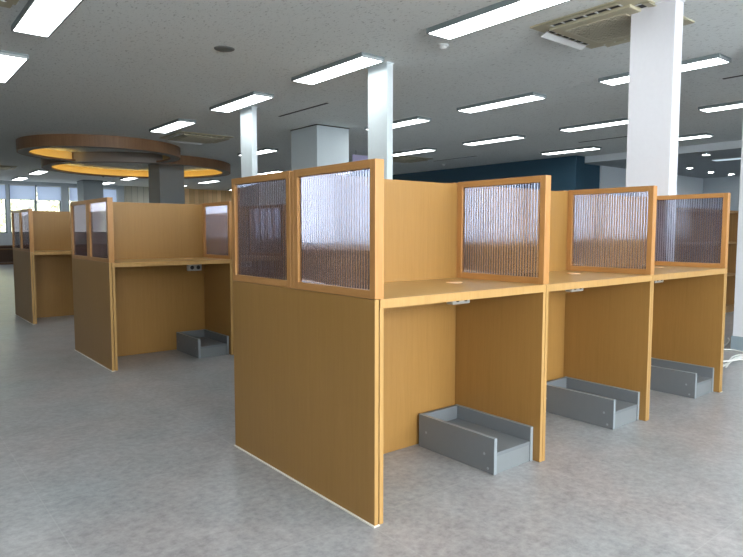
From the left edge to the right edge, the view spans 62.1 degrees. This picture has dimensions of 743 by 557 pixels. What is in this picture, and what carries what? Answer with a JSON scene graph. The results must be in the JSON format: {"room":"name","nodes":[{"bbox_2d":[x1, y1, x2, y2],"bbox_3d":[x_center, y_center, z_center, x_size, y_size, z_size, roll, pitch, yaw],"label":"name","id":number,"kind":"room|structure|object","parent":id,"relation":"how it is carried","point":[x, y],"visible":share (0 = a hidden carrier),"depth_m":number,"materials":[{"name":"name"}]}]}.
{"room":"library","nodes":[
{"label":"library","id":0,"kind":"room"},
{"bbox_2d":[0,180,123,244],"bbox_3d":[-10.987,-1.634,17.943,16.200,2.430,0.200,-3,6,-39],"label":"wall","id":1,"kind":"structure","parent":0,"point":[5,238],"depth_m":18.66,"materials":[{"name":"grey paint"}]},
{"bbox_2d":[0,185,7,232],"bbox_3d":[-11.297,-2.014,17.660,1.460,1.430,0.080,-3,6,-39],"label":"window","id":2,"kind":"structure","parent":1,"relation":"in","point":[5,185],"depth_m":18.10,"materials":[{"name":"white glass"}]},
{"bbox_2d":[0,184,5,198],"bbox_3d":[-10.927,-2.516,17.755,0.680,0.447,0.036,-3,6,-39],"label":"roller blind","id":3,"kind":"object","parent":2,"relation":"attached to","point":[2,186],"visible":1,"depth_m":17.93,"materials":[{"name":"fabric"}]},
{"bbox_2d":[9,185,60,232],"bbox_3d":[-10.133,-2.085,18.604,1.400,1.430,0.080,-3,6,-39],"label":"window","id":4,"kind":"structure","parent":1,"relation":"in","point":[35,200],"depth_m":18.54,"materials":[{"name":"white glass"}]},
{"bbox_2d":[9,184,34,199],"bbox_3d":[-10.322,-2.553,18.246,0.660,0.447,0.036,-3,6,-39],"label":"roller blind","id":5,"kind":"object","parent":4,"relation":"attached to","point":[17,191],"visible":1,"depth_m":18.23,"materials":[{"name":"fabric"}]},
{"bbox_2d":[37,185,60,200],"bbox_3d":[-9.771,-2.587,18.692,0.640,0.447,0.036,-3,6,-39],"label":"roller blind","id":6,"kind":"object","parent":4,"relation":"attached to","point":[48,193],"visible":1,"depth_m":18.69,"materials":[{"name":"fabric"}]},
{"bbox_2d":[69,187,77,200],"bbox_3d":[-9.073,-2.629,19.259,0.680,0.447,0.036,-3,6,-39],"label":"roller blind","id":7,"kind":"object","parent":1,"relation":"attached to","point":[73,196],"visible":0.35,"depth_m":19.11,"materials":[{"name":"fabric"}]},
{"bbox_2d":[103,188,116,201],"bbox_3d":[-8.503,-2.664,19.721,0.670,0.447,0.036,-3,6,-39],"label":"roller blind","id":8,"kind":"object","parent":1,"relation":"attached to","point":[107,192],"visible":0.45,"depth_m":19.81,"materials":[{"name":"fabric"}]},
{"bbox_2d":[124,186,148,202],"bbox_3d":[-7.680,-1.825,20.470,0.970,2.430,0.040,-3,6,-39],"label":"panelling","id":9,"kind":"object","parent":1,"relation":"attached to","point":[135,194],"visible":0.14,"depth_m":20.32,"materials":[{"name":"brown wood"}]},
{"bbox_2d":[184,189,231,203],"bbox_3d":[-6.082,-1.922,21.766,3.150,2.430,0.040,-3,6,-39],"label":"wall","id":10,"kind":"structure","parent":0,"point":[192,196],"depth_m":21.84,"materials":[{"name":"brown wood"}]},
{"bbox_2d":[0,264,742,556],"bbox_3d":[-1.252,0.219,10.448,22.300,0.100,24.500,-3,6,-39],"label":"floor","id":11,"kind":"structure","parent":0,"point":[141,458],"depth_m":2.40,"materials":[{"name":"grey plastic"}]},
{"bbox_2d":[0,245,12,264],"bbox_3d":[-12.564,-0.568,16.312,11.200,0.550,0.440,-3,6,-39],"label":"bookcase","id":12,"kind":"object","parent":11,"relation":"on","point":[6,251],"visible":0.02,"depth_m":18.04,"materials":[{"name":"brown wood"}]},
{"bbox_2d":[13,250,34,324],"bbox_3d":[-3.818,0.073,6.756,0.025,0.749,0.999,-3,6,-39],"label":"end panel","id":13,"kind":"object","parent":11,"relation":"on","point":[22,260],"visible":0.91,"depth_m":6.68,"materials":[{"name":"brown wood"}]},
{"bbox_2d":[11,210,20,250],"bbox_3d":[-3.968,-0.539,6.915,0.037,0.445,0.482,-3,6,-39],"label":"glass screen","id":14,"kind":"object","parent":13,"relation":"on","point":[15,221],"visible":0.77,"depth_m":6.95,"materials":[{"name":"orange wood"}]},
{"bbox_2d":[20,209,33,251],"bbox_3d":[-3.647,-0.509,6.522,0.037,0.445,0.482,-3,6,-39],"label":"glass screen","id":15,"kind":"object","parent":13,"relation":"on","point":[26,215],"visible":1,"depth_m":6.46,"materials":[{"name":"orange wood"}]},
{"bbox_2d":[32,211,73,323],"bbox_3d":[-3.304,-0.153,6.836,0.891,1.185,0.497,-3,6,-39],"label":"study carrel","id":16,"kind":"object","parent":11,"relation":"on","point":[52,254],"visible":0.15,"depth_m":6.91,"materials":[{"name":"brown wood"}]},
{"bbox_2d":[77,180,103,200],"bbox_3d":[-8.266,-1.651,18.195,0.557,2.430,0.690,-3,6,-39],"label":"column","id":17,"kind":"structure","parent":11,"relation":"on","point":[86,189],"depth_m":17.87,"materials":[{"name":"white paint"}]},
{"bbox_2d":[72,258,114,371],"bbox_3d":[-2.097,0.239,4.618,0.025,0.749,0.999,-3,6,-39],"label":"end panel","id":18,"kind":"object","parent":11,"relation":"on","point":[92,280],"visible":0.98,"depth_m":4.54,"materials":[{"name":"brown wood"}]},
{"bbox_2d":[70,200,88,259],"bbox_3d":[-2.247,-0.374,4.776,0.037,0.445,0.482,-3,6,-39],"label":"glass screen","id":19,"kind":"object","parent":18,"relation":"on","point":[78,209],"visible":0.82,"depth_m":4.79,"materials":[{"name":"clear glass"}]},
{"bbox_2d":[87,203,88,257],"bbox_3d":[-2.087,-0.356,4.580,0.037,0.441,0.022,-3,6,-39],"label":"post","id":20,"kind":"object","parent":18,"relation":"on","point":[87,203],"visible":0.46,"depth_m":4.57,"materials":[{"name":"orange wood"}]},
{"bbox_2d":[87,197,114,262],"bbox_3d":[-1.926,-0.343,4.383,0.037,0.445,0.482,-3,6,-39],"label":"glass screen","id":21,"kind":"object","parent":18,"relation":"on","point":[100,210],"visible":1,"depth_m":4.34,"materials":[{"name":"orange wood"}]},
{"bbox_2d":[148,164,184,203],"bbox_3d":[-4.497,-1.293,13.574,0.557,2.430,0.690,-3,6,-39],"label":"column","id":22,"kind":"structure","parent":11,"relation":"on","point":[166,182],"depth_m":13.27,"materials":[{"name":"grey paint"}]},
{"bbox_2d":[111,202,232,370],"bbox_3d":[-1.583,0.013,4.697,0.891,1.185,0.497,-3,6,-39],"label":"study carrel","id":23,"kind":"object","parent":11,"relation":"on","point":[162,280],"visible":0.81,"depth_m":4.89,"materials":[{"name":"brown wood"}]},
{"bbox_2d":[187,264,201,270],"bbox_3d":[-1.419,-0.097,4.937,0.110,0.067,0.040,-3,6,-39],"label":"power socket","id":24,"kind":"object","parent":23,"relation":"attached to","point":[198,267],"depth_m":4.92,"materials":[{"name":"grey plastic"}]},
{"bbox_2d":[203,201,232,258],"bbox_3d":[-1.232,-0.386,4.946,0.037,0.445,0.482,-3,6,-39],"label":"glass screen","id":25,"kind":"object","parent":23,"relation":"on","point":[217,216],"visible":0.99,"depth_m":4.92,"materials":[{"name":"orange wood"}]},
{"bbox_2d":[176,329,228,358],"bbox_3d":[-1.353,0.517,4.928,0.252,0.148,0.434,-3,6,-39],"label":"footrest","id":26,"kind":"object","parent":11,"relation":"on","point":[203,343],"visible":1,"depth_m":4.84,"materials":[{"name":"grey metal"}]},
{"bbox_2d":[232,259,234,354],"bbox_3d":[-0.889,-0.030,5.260,0.891,1.185,0.497,-3,6,-39],"label":"study carrel","id":27,"kind":"object","parent":11,"relation":"on","point":[232,259],"visible":0.07,"depth_m":4.80,"materials":[{"name":"brown wood"}]},
{"bbox_2d":[240,106,256,176],"bbox_3d":[-1.472,-0.821,7.453,0.084,2.430,0.300,-3,6,-39],"label":"column","id":28,"kind":"structure","parent":11,"relation":"on","point":[248,115],"depth_m":7.32,"materials":[{"name":"paint"}]},
{"bbox_2d":[233,281,379,527],"bbox_3d":[-0.297,0.412,2.381,0.025,0.749,0.999,-3,6,-39],"label":"end panel","id":29,"kind":"object","parent":11,"relation":"on","point":[306,363],"visible":0.91,"depth_m":2.27,"materials":[{"name":"brown wood"}]},
{"bbox_2d":[231,171,290,287],"bbox_3d":[-0.448,-0.200,2.540,0.037,0.445,0.482,-3,6,-39],"label":"glass screen","id":30,"kind":"object","parent":29,"relation":"on","point":[261,238],"visible":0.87,"depth_m":2.53,"materials":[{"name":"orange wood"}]},
{"bbox_2d":[290,171,293,287],"bbox_3d":[-0.287,-0.183,2.343,0.037,0.441,0.022,-3,6,-39],"label":"post","id":31,"kind":"object","parent":29,"relation":"on","point":[291,172],"visible":0.44,"depth_m":2.33,"materials":[{"name":"orange wood"}]},
{"bbox_2d":[293,158,383,299],"bbox_3d":[-0.126,-0.170,2.147,0.037,0.445,0.482,-3,6,-39],"label":"glass screen","id":32,"kind":"object","parent":29,"relation":"on","point":[339,208],"visible":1,"depth_m":2.10,"materials":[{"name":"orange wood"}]},
{"bbox_2d":[290,124,349,170],"bbox_3d":[-0.747,-0.936,8.964,0.564,2.430,0.686,-3,6,-39],"label":"column","id":33,"kind":"structure","parent":11,"relation":"on","point":[316,145],"depth_m":8.65,"materials":[{"name":"grey paint"}]},
{"bbox_2d":[367,61,393,178],"bbox_3d":[0.077,-0.673,5.546,0.085,2.430,0.282,-3,6,-39],"label":"column","id":34,"kind":"structure","parent":11,"relation":"on","point":[380,76],"depth_m":5.42,"materials":[{"name":"paint"}]},
{"bbox_2d":[377,179,545,524],"bbox_3d":[0.217,0.186,2.461,0.891,1.185,0.497,-3,6,-39],"label":"study carrel","id":35,"kind":"object","parent":11,"relation":"on","point":[498,327],"visible":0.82,"depth_m":2.72,"materials":[{"name":"brown wood"}]},
{"bbox_2d":[447,300,469,304],"bbox_3d":[0.380,0.076,2.700,0.110,0.067,0.040,-3,6,-39],"label":"power socket","id":36,"kind":"object","parent":35,"relation":"attached to","point":[463,301],"depth_m":2.68,"materials":[{"name":"grey plastic"}]},
{"bbox_2d":[457,175,550,284],"bbox_3d":[0.568,-0.212,2.709,0.037,0.445,0.482,-3,6,-39],"label":"glass screen","id":37,"kind":"object","parent":35,"relation":"on","point":[503,225],"visible":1,"depth_m":2.68,"materials":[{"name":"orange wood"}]},
{"bbox_2d":[419,404,532,474],"bbox_3d":[0.447,0.690,2.691,0.252,0.148,0.434,-3,6,-39],"label":"tray","id":38,"kind":"object","parent":11,"relation":"on","point":[486,442],"visible":1,"depth_m":2.63,"materials":[{"name":"grey metal"}]},
{"bbox_2d":[546,376,639,429],"bbox_3d":[1.141,0.647,3.254,0.252,0.148,0.434,-3,6,-39],"label":"footrest","id":39,"kind":"object","parent":11,"relation":"on","point":[606,406],"visible":0.8,"depth_m":3.17,"materials":[{"name":"grey metal"}]},
{"bbox_2d":[542,191,652,460],"bbox_3d":[0.911,0.144,3.023,0.891,1.185,0.497,-3,6,-39],"label":"study carrel","id":40,"kind":"object","parent":11,"relation":"on","point":[606,317],"visible":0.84,"depth_m":3.29,"materials":[{"name":"brown wood"}]},
{"bbox_2d":[565,191,567,269],"bbox_3d":[1.101,-0.268,3.469,0.037,0.441,0.022,-3,6,-39],"label":"post","id":41,"kind":"object","parent":40,"relation":"on","point":[565,191],"visible":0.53,"depth_m":3.45,"materials":[{"name":"orange wood"}]},
{"bbox_2d":[565,288,582,291],"bbox_3d":[1.074,0.034,3.263,0.110,0.067,0.040,-3,6,-39],"label":"power socket","id":42,"kind":"object","parent":40,"relation":"attached to","point":[580,289],"depth_m":3.24,"materials":[{"name":"grey plastic"}]},
{"bbox_2d":[567,185,656,274],"bbox_3d":[1.262,-0.255,3.272,0.037,0.445,0.482,-3,6,-39],"label":"glass screen","id":43,"kind":"object","parent":40,"relation":"on","point":[611,230],"visible":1,"depth_m":3.25,"materials":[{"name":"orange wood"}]},
{"bbox_2d":[626,0,684,195],"bbox_3d":[1.846,-0.559,4.082,0.124,2.430,0.309,-3,6,-39],"label":"column","id":44,"kind":"structure","parent":11,"relation":"on","point":[657,31],"depth_m":3.97,"materials":[{"name":"white paint"}]},
{"bbox_2d":[650,358,713,398],"bbox_3d":[1.835,0.605,3.816,0.252,0.148,0.434,-3,6,-39],"label":"footrest","id":45,"kind":"object","parent":11,"relation":"on","point":[694,381],"visible":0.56,"depth_m":3.71,"materials":[{"name":"grey metal"}]},
{"bbox_2d":[647,265,725,419],"bbox_3d":[1.605,0.101,3.586,0.891,1.185,0.497,-3,6,-39],"label":"study carrel","id":46,"kind":"object","parent":11,"relation":"on","point":[687,303],"visible":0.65,"depth_m":3.79,"materials":[{"name":"brown wood"}]},
{"bbox_2d":[655,193,730,267],"bbox_3d":[1.956,-0.297,3.835,0.037,0.445,0.482,-3,6,-39],"label":"glass screen","id":47,"kind":"object","parent":46,"relation":"on","point":[692,230],"visible":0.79,"depth_m":3.79,"materials":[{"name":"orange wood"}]},
{"bbox_2d":[720,268,726,391],"bbox_3d":[1.804,0.284,4.085,0.025,0.749,0.999,-3,6,-39],"label":"end panel","id":48,"kind":"object","parent":11,"relation":"on","point":[726,268],"visible":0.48,"depth_m":3.70,"materials":[{"name":"brown wood"}]},
{"bbox_2d":[725,210,738,312],"bbox_3d":[3.993,-0.193,7.287,2.900,1.215,0.280,-3,6,-39],"label":"bookcase","id":49,"kind":"object","parent":11,"relation":"on","point":[733,221],"visible":0.02,"depth_m":7.52,"materials":[{"name":"brown wood"}]},
{"bbox_2d":[731,125,742,350],"bbox_3d":[3.235,-0.623,4.934,0.412,2.430,0.413,-3,6,-39],"label":"column","id":50,"kind":"structure","parent":11,"relation":"on","point":[737,337],"depth_m":4.99,"materials":[{"name":"white paint"}]},
{"bbox_2d":[0,0,742,190],"bbox_3d":[-3.461,-2.169,8.462,16.400,0.100,24.300,-3,6,-39],"label":"ceiling","id":51,"kind":"structure","parent":0,"point":[125,68],"depth_m":6.00,"materials":[{"name":"white paint"}]},
{"bbox_2d":[0,165,16,170],"bbox_3d":[-8.598,-2.529,14.050,0.814,0.045,0.809,-3,6,-39],"label":"air conditioner","id":52,"kind":"object","parent":51,"relation":"attached to","point":[2,167],"visible":1,"depth_m":13.99,"materials":[{"name":"white plastic"}]},
{"bbox_2d":[0,0,18,7],"bbox_3d":[-2.419,-1.712,3.473,0.814,0.045,0.809,-3,6,-39],"label":"air conditioner","id":53,"kind":"object","parent":51,"relation":"attached to","point":[3,3],"visible":1,"depth_m":3.93,"materials":[{"name":"white plastic"}]},
{"bbox_2d":[0,50,28,82],"bbox_3d":[-3.288,-1.871,5.474,0.244,0.036,1.084,-3,6,-39],"label":"recessed light","id":54,"kind":"object","parent":51,"relation":"in","point":[10,62],"visible":1,"depth_m":5.28,"materials":[{"name":"white plastic"}]},
{"bbox_2d":[11,176,28,180],"bbox_3d":[-9.732,-2.766,17.070,0.244,0.036,1.084,-3,6,-39],"label":"recessed light","id":55,"kind":"object","parent":51,"relation":"in","point":[19,178],"visible":1,"depth_m":16.86,"materials":[{"name":"white plastic"}]},
{"bbox_2d":[28,169,48,174],"bbox_3d":[-8.219,-2.622,15.214,0.244,0.036,1.084,-3,6,-39],"label":"recessed light","id":56,"kind":"object","parent":51,"relation":"in","point":[36,172],"visible":1,"depth_m":15.12,"materials":[{"name":"white plastic"}]},
{"bbox_2d":[31,171,45,174],"bbox_3d":[-8.219,-2.615,15.215,0.220,0.018,1.060,-3,6,-39],"label":"diffuser","id":57,"kind":"object","parent":56,"relation":"attached to","point":[33,172],"depth_m":15.12,"materials":[{"name":"white plastic"}]},
{"bbox_2d":[11,0,83,37],"bbox_3d":[-2.142,-1.762,4.069,0.244,0.036,1.084,-3,6,-39],"label":"recessed light","id":58,"kind":"object","parent":51,"relation":"in","point":[42,18],"visible":1,"depth_m":4.12,"materials":[{"name":"white plastic"}]},
{"bbox_2d":[16,134,180,162],"bbox_3d":[-4.608,-2.181,10.448,2.570,0.180,2.265,-1,4,-7],"label":"canopy","id":59,"kind":"object","parent":51,"relation":"attached to","point":[31,145],"visible":1,"depth_m":9.62,"materials":[{"name":"brown wood"}]},
{"bbox_2d":[103,181,115,184],"bbox_3d":[-8.006,-2.882,18.601,0.244,0.036,1.084,-3,6,-39],"label":"recessed light","id":60,"kind":"object","parent":51,"relation":"in","point":[105,182],"visible":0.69,"depth_m":18.23,"materials":[{"name":"white plastic"}]},
{"bbox_2d":[41,152,230,178],"bbox_3d":[-4.975,-2.399,13.284,3.779,0.180,3.779,-3,6,-39],"label":"canopy","id":61,"kind":"object","parent":51,"relation":"attached to","point":[220,168],"visible":0.88,"depth_m":12.29,"materials":[{"name":"brown wood"}]},
{"bbox_2d":[149,118,195,132],"bbox_3d":[-2.763,-2.104,8.524,0.244,0.036,1.084,-3,6,-39],"label":"recessed light","id":62,"kind":"object","parent":51,"relation":"in","point":[178,123],"visible":1,"depth_m":8.43,"materials":[{"name":"white plastic"}]},
{"bbox_2d":[151,122,193,132],"bbox_3d":[-2.763,-2.097,8.525,0.220,0.018,1.060,-3,6,-39],"label":"diffuser","id":63,"kind":"object","parent":62,"relation":"attached to","point":[167,127],"depth_m":8.52,"materials":[{"name":"white plastic"}]},
{"bbox_2d":[159,131,233,144],"bbox_3d":[-2.740,-2.185,9.643,0.868,0.045,0.864,-3,6,-39],"label":"air conditioner","id":64,"kind":"object","parent":51,"relation":"attached to","point":[181,136],"visible":1,"depth_m":9.53,"materials":[{"name":"white plastic"}]},
{"bbox_2d":[176,136,216,142],"bbox_3d":[-2.741,-2.171,9.646,0.486,0.005,0.486,-3,6,-39],"label":"grille","id":65,"kind":"object","parent":64,"relation":"attached to","point":[184,138],"depth_m":9.61,"materials":[{"name":"grey metal"}]},
{"bbox_2d":[197,180,220,183],"bbox_3d":[-4.774,-2.838,18.073,0.244,0.036,1.084,-3,6,-39],"label":"recessed light","id":66,"kind":"object","parent":51,"relation":"in","point":[207,181],"visible":1,"depth_m":17.85,"materials":[{"name":"white plastic"}]},
{"bbox_2d":[214,46,234,51],"bbox_3d":[-1.182,-1.843,4.956,0.164,0.008,0.164,-3,6,-39],"label":"ceiling speaker","id":67,"kind":"object","parent":51,"relation":"attached to","point":[218,48],"visible":1,"depth_m":4.93,"materials":[{"name":"grey metal"}]},
{"bbox_2d":[209,91,273,112],"bbox_3d":[-1.481,-1.982,6.953,0.244,0.036,1.084,-3,6,-39],"label":"recessed light","id":68,"kind":"object","parent":51,"relation":"in","point":[254,97],"visible":1,"depth_m":6.87,"materials":[{"name":"white plastic"}]},
{"bbox_2d":[213,95,270,111],"bbox_3d":[-1.481,-1.975,6.953,0.220,0.018,1.060,-3,6,-39],"label":"diffuser","id":69,"kind":"object","parent":68,"relation":"attached to","point":[242,101],"depth_m":6.91,"materials":[{"name":"white plastic"}]},
{"bbox_2d":[238,148,277,155],"bbox_3d":[-2.096,-2.318,11.322,0.244,0.036,1.084,-3,6,-39],"label":"recessed light","id":70,"kind":"object","parent":51,"relation":"in","point":[263,150],"visible":0.69,"depth_m":11.05,"materials":[{"name":"white plastic"}]},
{"bbox_2d":[240,150,273,155],"bbox_3d":[-2.096,-2.311,11.322,0.220,0.018,1.060,-3,6,-39],"label":"diffuser","id":71,"kind":"object","parent":70,"relation":"attached to","point":[259,152],"depth_m":11.09,"materials":[{"name":"white plastic"}]},
{"bbox_2d":[257,170,285,174],"bbox_3d":[-2.485,-2.616,15.205,0.244,0.036,1.084,-3,6,-39],"label":"recessed light","id":72,"kind":"object","parent":51,"relation":"in","point":[272,171],"visible":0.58,"depth_m":15.06,"materials":[{"name":"white plastic"}]},
{"bbox_2d":[278,103,328,116],"bbox_3d":[-0.841,-2.037,7.464,0.032,0.005,1.072,-3,6,-39],"label":"ceiling vent","id":73,"kind":"object","parent":51,"relation":"in","point":[324,103],"visible":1,"depth_m":7.41,"materials":[{"name":"black metal"}]},
{"bbox_2d":[291,52,383,84],"bbox_3d":[-0.328,-1.873,5.539,0.244,0.036,1.084,-3,6,-39],"label":"recessed light","id":74,"kind":"object","parent":51,"relation":"in","point":[361,60],"visible":1,"depth_m":5.44,"materials":[{"name":"white plastic"}]},
{"bbox_2d":[352,154,367,161],"bbox_3d":[-0.110,-2.159,11.324,0.600,0.350,0.022,-3,6,-39],"label":"hanging sign","id":75,"kind":"object","parent":51,"relation":"hanging from","point":[354,157],"visible":0.18,"depth_m":11.21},
{"bbox_2d":[365,116,430,129],"bbox_3d":[0.339,-2.087,8.337,0.244,0.036,1.084,-3,6,-39],"label":"recessed light","id":76,"kind":"object","parent":51,"relation":"in","point":[417,119],"visible":0.69,"depth_m":8.06,"materials":[{"name":"white plastic"}]},
{"bbox_2d":[393,155,431,163],"bbox_3d":[0.639,-2.400,12.487,0.868,0.045,0.864,-3,6,-39],"label":"air conditioner","id":77,"kind":"object","parent":51,"relation":"attached to","point":[396,159],"visible":0.8,"depth_m":12.31,"materials":[{"name":"white plastic"}]},
{"bbox_2d":[393,159,419,162],"bbox_3d":[0.637,-2.385,12.490,0.486,0.005,0.486,-3,6,-39],"label":"grille","id":78,"kind":"object","parent":77,"relation":"attached to","point":[394,160],"depth_m":12.43,"materials":[{"name":"beige metal"}]},
{"bbox_2d":[393,147,436,155],"bbox_3d":[0.722,-2.311,11.272,0.244,0.036,1.084,-3,6,-39],"label":"recessed light","id":79,"kind":"object","parent":51,"relation":"in","point":[421,150],"visible":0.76,"depth_m":11.14,"materials":[{"name":"white plastic"}]},
{"bbox_2d":[393,150,434,155],"bbox_3d":[0.722,-2.304,11.272,0.220,0.018,1.060,-3,6,-39],"label":"diffuser","id":80,"kind":"object","parent":79,"relation":"attached to","point":[407,152],"depth_m":11.21,"materials":[{"name":"white plastic"}]},
{"bbox_2d":[437,43,448,49],"bbox_3d":[0.560,-1.821,4.855,0.096,0.034,0.096,-3,6,-39],"label":"smoke detector","id":81,"kind":"object","parent":51,"relation":"attached to","point":[442,46],"visible":1,"depth_m":4.83,"materials":[{"name":"white plastic"}]},
{"bbox_2d":[462,134,525,145],"bbox_3d":[1.927,-2.197,9.795,0.244,0.036,1.084,-3,6,-39],"label":"recessed light","id":82,"kind":"object","parent":51,"relation":"in","point":[514,136],"visible":1,"depth_m":9.72,"materials":[{"name":"white plastic"}]},
{"bbox_2d":[465,137,520,144],"bbox_3d":[1.927,-2.190,9.796,0.220,0.018,1.060,-3,6,-39],"label":"diffuser","id":83,"kind":"object","parent":82,"relation":"attached to","point":[495,139],"depth_m":9.77,"materials":[{"name":"white plastic"}]},
{"bbox_2d":[426,0,570,39],"bbox_3d":[0.832,-1.763,4.118,0.244,0.036,1.084,-3,6,-39],"label":"recessed light","id":84,"kind":"object","parent":51,"relation":"in","point":[503,11],"visible":1,"depth_m":4.13,"materials":[{"name":"white plastic"}]},
{"bbox_2d":[457,92,546,112],"bbox_3d":[1.446,-1.981,6.978,0.244,0.036,1.084,-3,6,-39],"label":"recessed light","id":85,"kind":"object","parent":51,"relation":"in","point":[532,96],"visible":1,"depth_m":6.90,"materials":[{"name":"white plastic"}]},
{"bbox_2d":[540,146,601,154],"bbox_3d":[3.559,-2.292,11.052,0.244,0.036,1.084,-3,6,-39],"label":"recessed light","id":86,"kind":"object","parent":51,"relation":"in","point":[588,148],"visible":1,"depth_m":10.96,"materials":[{"name":"white plastic"}]},
{"bbox_2d":[546,148,595,154],"bbox_3d":[3.559,-2.284,11.053,0.220,0.018,1.060,-3,6,-39],"label":"diffuser","id":87,"kind":"object","parent":86,"relation":"attached to","point":[572,149],"depth_m":11.03,"materials":[{"name":"white plastic"}]},
{"bbox_2d":[559,117,627,131],"bbox_3d":[3.086,-2.087,8.373,0.244,0.036,1.084,-3,6,-39],"label":"recessed light","id":88,"kind":"object","parent":51,"relation":"in","point":[621,121],"visible":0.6,"depth_m":8.35,"materials":[{"name":"white plastic"}]},
{"bbox_2d":[579,136,626,142],"bbox_3d":[3.700,-2.210,9.788,0.032,0.005,0.919,-3,6,-39],"label":"ceiling vent","id":89,"kind":"object","parent":51,"relation":"in","point":[624,136],"visible":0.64,"depth_m":9.80,"materials":[{"name":"black metal"}]},
{"bbox_2d":[530,0,694,49],"bbox_3d":[1.696,-1.775,4.356,0.814,0.045,0.809,-3,6,-39],"label":"air conditioner","id":90,"kind":"object","parent":51,"relation":"attached to","point":[608,24],"visible":0.77,"depth_m":4.31,"materials":[{"name":"white plastic"}]},
{"bbox_2d":[565,13,630,42],"bbox_3d":[1.694,-1.761,4.359,0.453,0.005,0.453,-3,6,-39],"label":"grille","id":91,"kind":"object","parent":90,"relation":"attached to","point":[617,26],"depth_m":4.36,"materials":[{"name":"beige plastic"}]},
{"bbox_2d":[598,72,628,85],"bbox_3d":[2.327,-1.890,5.792,0.378,0.036,0.365,-3,6,-39],"label":"recessed light","id":92,"kind":"object","parent":51,"relation":"in","point":[622,78],"depth_m":5.85,"materials":[{"name":"white plastic"}]},
{"bbox_2d":[678,133,713,140],"bbox_3d":[4.718,-2.181,9.631,0.244,0.036,1.084,-3,6,-39],"label":"recessed light","id":93,"kind":"object","parent":51,"relation":"in","point":[700,135],"visible":0.4,"depth_m":9.30,"materials":[{"name":"white plastic"}]},
{"bbox_2d":[678,135,711,139],"bbox_3d":[4.718,-2.174,9.632,0.220,0.018,1.060,-3,6,-39],"label":"diffuser","id":94,"kind":"object","parent":93,"relation":"attached to","point":[684,137],"depth_m":9.38,"materials":[{"name":"white plastic"}]},
{"bbox_2d":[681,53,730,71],"bbox_3d":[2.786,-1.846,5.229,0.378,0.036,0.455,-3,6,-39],"label":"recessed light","id":95,"kind":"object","parent":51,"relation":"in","point":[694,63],"depth_m":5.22,"materials":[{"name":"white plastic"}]},
{"bbox_2d":[698,100,742,111],"bbox_3d":[4.278,-1.974,6.912,0.244,0.036,1.084,-3,6,-39],"label":"recessed light","id":96,"kind":"object","parent":51,"relation":"in","point":[736,104],"visible":1,"depth_m":7.12,"materials":[{"name":"white plastic"}]},
{"bbox_2d":[702,104,742,111],"bbox_3d":[4.278,-1.966,6.913,0.220,0.018,1.060,-3,6,-39],"label":"diffuser","id":97,"kind":"object","parent":96,"relation":"attached to","point":[716,107],"depth_m":7.13,"materials":[{"name":"white plastic"}]},
{"bbox_2d":[393,155,584,190],"bbox_3d":[-0.349,-1.587,17.464,0.300,2.430,13.970,-3,6,-39],"label":"wall","id":98,"kind":"structure","parent":0,"point":[567,173],"depth_m":12.88,"materials":[{"name":"paint"}]},
{"bbox_2d":[585,140,741,162],"bbox_3d":[7.290,-2.084,8.284,0.050,0.220,10.050,-3,6,-39],"label":"trim","id":99,"kind":"structure","parent":98,"relation":"attached to","point":[731,144],"depth_m":10.50,"materials":[{"name":"grey paint"}]},
{"bbox_2d":[584,164,599,188],"bbox_3d":[4.367,-1.202,12.511,0.750,2.430,0.070,-3,6,-39],"label":"wall","id":100,"kind":"structure","parent":0,"point":[592,172],"depth_m":12.47,"materials":[{"name":"paint"}]},
{"bbox_2d":[599,166,702,194],"bbox_3d":[6.598,-1.276,14.285,4.950,2.310,0.090,-3,6,-39],"label":"wall","id":101,"kind":"structure","parent":0,"point":[610,177],"depth_m":13.18,"materials":[{"name":"grey paint"}]},
{"bbox_2d":[585,148,740,177],"bbox_3d":[9.567,-2.153,10.001,5.650,0.100,10.240,-3,6,-39],"label":"ceiling","id":102,"kind":"structure","parent":0,"point":[700,164],"depth_m":12.37,"materials":[{"name":"grey paint"}]},
{"bbox_2d":[711,157,740,160],"bbox_3d":[6.669,-2.187,11.228,0.240,0.024,0.840,-3,6,-39],"label":"recessed light","id":103,"kind":"object","parent":102,"relation":"in","point":[731,158],"visible":1,"depth_m":11.30,"materials":[{"name":"white plastic"}]},
{"bbox_2d":[703,176,739,210],"bbox_3d":[11.626,-1.086,11.873,0.200,2.310,10.010,-3,6,-39],"label":"wall","id":104,"kind":"structure","parent":0,"point":[731,185],"depth_m":15.18,"materials":[{"name":"grey paint"}]},
{"label":"outside","id":105,"kind":"structure","parent":0,"visible":0},
{"bbox_2d":[0,199,32,231],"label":"window","id":106,"kind":"structure","parent":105,"point":[21,203],"depth_m":22.58,"materials":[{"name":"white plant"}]},
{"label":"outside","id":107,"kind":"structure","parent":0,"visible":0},
{"bbox_2d":[30,192,75,210],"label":"window","id":108,"kind":"structure","parent":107,"point":[45,205],"depth_m":24.77,"materials":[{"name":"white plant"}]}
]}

